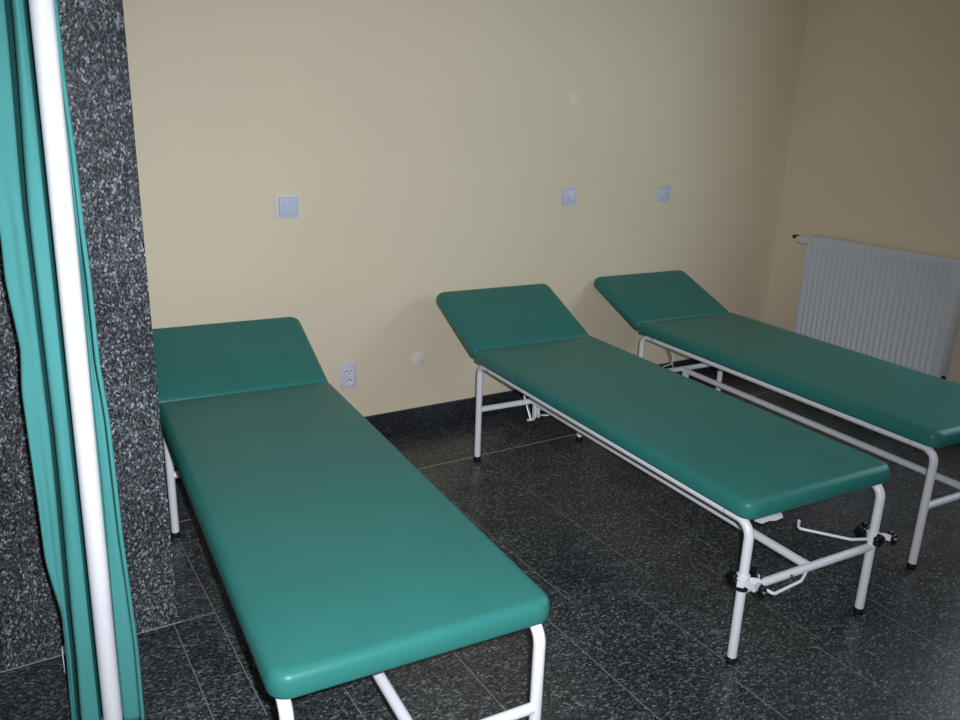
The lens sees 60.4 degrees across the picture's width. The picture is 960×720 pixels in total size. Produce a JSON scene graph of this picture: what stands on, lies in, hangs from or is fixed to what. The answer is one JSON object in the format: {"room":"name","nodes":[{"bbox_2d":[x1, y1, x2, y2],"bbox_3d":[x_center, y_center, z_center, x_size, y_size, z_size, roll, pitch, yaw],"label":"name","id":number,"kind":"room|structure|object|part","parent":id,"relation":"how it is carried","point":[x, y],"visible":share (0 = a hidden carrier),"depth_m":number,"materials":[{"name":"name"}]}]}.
{"room":"examination room","nodes":[
{"label":"examination room","id":0,"kind":"room"},
{"bbox_2d":[0,0,177,670],"bbox_3d":[-2.368,-0.553,1.699,2.928,3.000,1.028,-9,20,-30],"label":"pillar","id":1,"kind":"structure","parent":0,"point":[93,35],"depth_m":2.13,"materials":[{"name":"stone"}]},
{"bbox_2d":[123,0,808,451],"bbox_3d":[-0.991,-0.954,3.211,6.910,3.050,0.200,-9,20,-30],"label":"wall","id":2,"kind":"structure","parent":0,"point":[428,149],"depth_m":3.69,"materials":[{"name":"beige paint"}]},
{"bbox_2d":[274,194,299,218],"bbox_3d":[-0.775,-0.616,3.327,0.104,0.096,0.021,-9,20,-30],"label":"light switch","id":3,"kind":"object","parent":2,"relation":"attached to","point":[285,206],"visible":1,"depth_m":3.32,"materials":[{"name":"plastic"}]},
{"bbox_2d":[340,362,356,388],"bbox_3d":[-0.586,0.070,3.682,0.078,0.112,0.016,-9,20,-30],"label":"power socket","id":4,"kind":"object","parent":2,"relation":"attached to","point":[348,372],"visible":1,"depth_m":3.68,"materials":[{"name":"plastic"}]},
{"bbox_2d":[345,367,352,375],"bbox_3d":[-0.584,0.050,3.676,0.041,0.041,0.009,-9,20,-30],"label":"outlet","id":5,"kind":"object","parent":4,"relation":"attached to","point":[348,370],"depth_m":3.68,"materials":[{"name":"white plastic"}]},
{"bbox_2d":[345,376,353,384],"bbox_3d":[-0.586,0.093,3.689,0.041,0.041,0.009,-9,20,-30],"label":"outlet","id":6,"kind":"object","parent":4,"relation":"attached to","point":[349,380],"depth_m":3.69,"materials":[{"name":"white plastic"}]},
{"bbox_2d":[412,352,425,366],"bbox_3d":[-0.285,-0.002,3.859,0.074,0.074,0.003,-9,20,-30],"label":"junction cover","id":7,"kind":"object","parent":2,"relation":"attached to","point":[419,358],"visible":1,"depth_m":3.86,"materials":[{"name":"white plastic"}]},
{"bbox_2d":[163,358,717,477],"bbox_3d":[0.162,0.208,4.211,3.732,0.109,0.014,-9,20,-30],"label":"baseboard","id":8,"kind":"structure","parent":2,"relation":"attached to","point":[394,422],"depth_m":4.00,"materials":[{"name":"stone"}]},
{"bbox_2d":[562,187,577,205],"bbox_3d":[0.444,-0.803,4.055,0.086,0.086,0.014,-9,20,-30],"label":"light switch","id":9,"kind":"object","parent":2,"relation":"attached to","point":[569,197],"visible":1,"depth_m":4.05,"materials":[{"name":"plastic"}]},
{"bbox_2d":[569,93,578,105],"bbox_3d":[0.446,-1.238,3.917,0.060,0.060,0.003,-9,20,-30],"label":"junction cover","id":10,"kind":"object","parent":2,"relation":"attached to","point":[573,98],"visible":1,"depth_m":3.92,"materials":[{"name":"white plastic"}]},
{"bbox_2d":[657,185,670,201],"bbox_3d":[0.980,-0.882,4.375,0.084,0.084,0.011,-9,20,-30],"label":"light switch","id":11,"kind":"object","parent":2,"relation":"attached to","point":[664,192],"visible":1,"depth_m":4.37,"materials":[{"name":"plastic"}]},
{"bbox_2d":[0,371,959,719],"bbox_3d":[0.369,1.206,1.227,6.660,0.001,5.600,-9,20,-30],"label":"floor","id":12,"kind":"structure","parent":0,"point":[631,570],"depth_m":2.56,"materials":[{"name":"stone"}]},
{"bbox_2d":[0,0,144,719],"bbox_3d":[-1.259,0.087,1.478,1.100,1.880,0.820,-9,20,-30],"label":"privacy screen","id":13,"kind":"object","parent":12,"relation":"on","point":[47,273],"visible":1,"depth_m":1.71,"materials":[{"name":"green fabric"}]},
{"bbox_3d":[-0.823,0.039,1.693,0.071,1.849,0.044,-9,20,-30],"label":"post","id":14,"kind":"part","parent":13,"relation":"part of","materials":[{"name":"white metal"}]},
{"bbox_2d":[152,317,549,719],"bbox_3d":[-0.563,0.438,2.474,0.608,0.662,1.956,-7,20,-27],"label":"couch","id":15,"kind":"object","parent":12,"relation":"on","point":[338,561],"visible":0.88,"depth_m":1.98,"materials":[{"name":"green leather"}]},
{"bbox_3d":[-1.052,0.411,2.821,0.027,0.438,0.104,-7,20,-27],"label":"leg","id":16,"kind":"part","parent":15,"relation":"part of","materials":[{"name":"white metal"}]},
{"bbox_3d":[-0.379,0.815,1.603,0.027,0.438,0.104,-7,20,-27],"label":"leg","id":17,"kind":"part","parent":15,"relation":"part of","materials":[{"name":"white metal"}]},
{"bbox_3d":[-0.474,0.582,2.335,0.026,0.026,1.510,-7,20,-27],"label":"rail","id":18,"kind":"part","parent":15,"relation":"part of","materials":[{"name":"white metal"}]},
{"bbox_3d":[0.104,0.754,1.850,0.027,0.438,0.104,-7,20,-27],"label":"leg","id":19,"kind":"part","parent":15,"relation":"part of","materials":[{"name":"white metal"}]},
{"bbox_2d":[436,284,898,664],"bbox_3d":[0.519,0.252,3.162,0.670,0.675,2.016,-8,20,-28],"label":"couch","id":20,"kind":"object","parent":12,"relation":"on","point":[742,462],"visible":1,"depth_m":2.74,"materials":[{"name":"green leather"}]},
{"bbox_3d":[0.013,0.226,3.527,0.027,0.438,0.104,-8,20,-28],"label":"leg","id":21,"kind":"part","parent":20,"relation":"part of","materials":[{"name":"white metal"}]},
{"bbox_3d":[0.364,0.229,2.865,0.027,0.027,1.365,-8,20,-28],"label":"rail","id":22,"kind":"part","parent":20,"relation":"part of","materials":[{"name":"white metal"}]},
{"bbox_3d":[0.599,0.394,3.049,0.026,0.026,1.510,-8,20,-28],"label":"rail","id":23,"kind":"part","parent":20,"relation":"part of","materials":[{"name":"white metal"}]},
{"bbox_3d":[0.609,0.158,2.972,0.608,0.060,1.548,-8,20,-28],"label":"mattress","id":24,"kind":"part","parent":20,"relation":"part of","materials":[{"name":"green leather"}]},
{"bbox_3d":[0.698,0.605,2.280,0.022,0.040,0.045,-8,20,-28],"label":"star knob","id":25,"kind":"part","parent":20,"relation":"part of","materials":[{"name":"black plastic"}]},
{"bbox_3d":[0.706,0.627,2.319,0.027,0.438,0.104,-8,20,-28],"label":"leg","id":26,"kind":"part","parent":20,"relation":"part of","materials":[{"name":"white metal"}]},
{"bbox_3d":[0.768,0.599,2.304,0.022,0.040,0.045,-8,20,-28],"label":"star knob","id":27,"kind":"part","parent":20,"relation":"part of","materials":[{"name":"black plastic"}]},
{"bbox_3d":[0.764,0.630,2.247,0.022,0.040,0.045,-8,20,-28],"label":"star knob","id":28,"kind":"part","parent":20,"relation":"part of","materials":[{"name":"black plastic"}]},
{"bbox_3d":[1.179,0.535,2.554,0.022,0.040,0.045,-8,20,-28],"label":"star knob","id":29,"kind":"part","parent":20,"relation":"part of","materials":[{"name":"black plastic"}]},
{"bbox_3d":[1.206,0.528,2.579,0.022,0.040,0.045,-8,20,-28],"label":"star knob","id":30,"kind":"part","parent":20,"relation":"part of","materials":[{"name":"black plastic"}]},
{"bbox_3d":[1.185,0.564,2.572,0.027,0.438,0.104,-8,20,-28],"label":"leg","id":31,"kind":"part","parent":20,"relation":"part of","materials":[{"name":"white metal"}]},
{"bbox_3d":[1.213,0.550,2.510,0.040,0.045,0.022,-8,20,-28],"label":"star knob","id":32,"kind":"part","parent":20,"relation":"part of","materials":[{"name":"black plastic"}]},
{"bbox_3d":[1.262,0.545,2.528,0.022,0.040,0.045,-8,20,-28],"label":"star knob","id":33,"kind":"part","parent":20,"relation":"part of","materials":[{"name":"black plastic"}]},
{"bbox_2d":[594,270,959,569],"bbox_3d":[1.299,0.115,3.712,0.608,0.658,1.957,-7,20,-28],"label":"couch","id":34,"kind":"object","parent":12,"relation":"on","point":[917,409],"visible":0.89,"depth_m":3.43,"materials":[{"name":"green leather"}]},
{"bbox_3d":[0.806,0.088,4.052,0.027,0.438,0.104,-7,20,-27],"label":"leg","id":35,"kind":"part","parent":34,"relation":"part of","materials":[{"name":"white metal"}]},
{"bbox_3d":[1.287,0.025,4.305,0.027,0.438,0.104,-7,20,-27],"label":"leg","id":36,"kind":"part","parent":34,"relation":"part of","materials":[{"name":"white metal"}]},
{"bbox_3d":[1.155,0.091,3.389,0.027,0.027,1.365,-7,20,-27],"label":"rail","id":37,"kind":"part","parent":34,"relation":"part of","materials":[{"name":"white metal"}]},
{"bbox_3d":[1.401,0.021,3.495,0.608,0.060,1.548,-7,20,-28],"label":"mattress","id":38,"kind":"part","parent":34,"relation":"part of","materials":[{"name":"green leather"}]},
{"bbox_3d":[1.391,0.256,3.573,0.026,0.026,1.510,-7,20,-27],"label":"rail","id":39,"kind":"part","parent":34,"relation":"part of","materials":[{"name":"white metal"}]},
{"bbox_3d":[1.495,0.490,2.842,0.027,0.438,0.104,-7,20,-27],"label":"leg","id":40,"kind":"part","parent":34,"relation":"part of","materials":[{"name":"white metal"}]},
{"bbox_2d":[764,0,959,383],"bbox_3d":[3.361,-0.602,2.550,0.250,3.050,5.600,-9,20,-30],"label":"wall","id":41,"kind":"structure","parent":0,"point":[873,156],"depth_m":4.33,"materials":[{"name":"beige paint"}]},
{"bbox_2d":[792,234,959,379],"bbox_3d":[2.072,-0.316,4.437,0.109,0.604,1.024,-9,20,-30],"label":"radiator","id":42,"kind":"object","parent":41,"relation":"attached to","point":[900,307],"visible":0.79,"depth_m":4.30,"materials":[{"name":"metal"}]},
{"bbox_2d":[810,235,959,261],"bbox_3d":[2.103,-0.583,4.293,0.065,0.006,0.867,-9,20,-30],"label":"grille","id":43,"kind":"object","parent":42,"relation":"attached to","point":[912,255],"depth_m":4.28,"materials":[{"name":"metal"}]}
]}

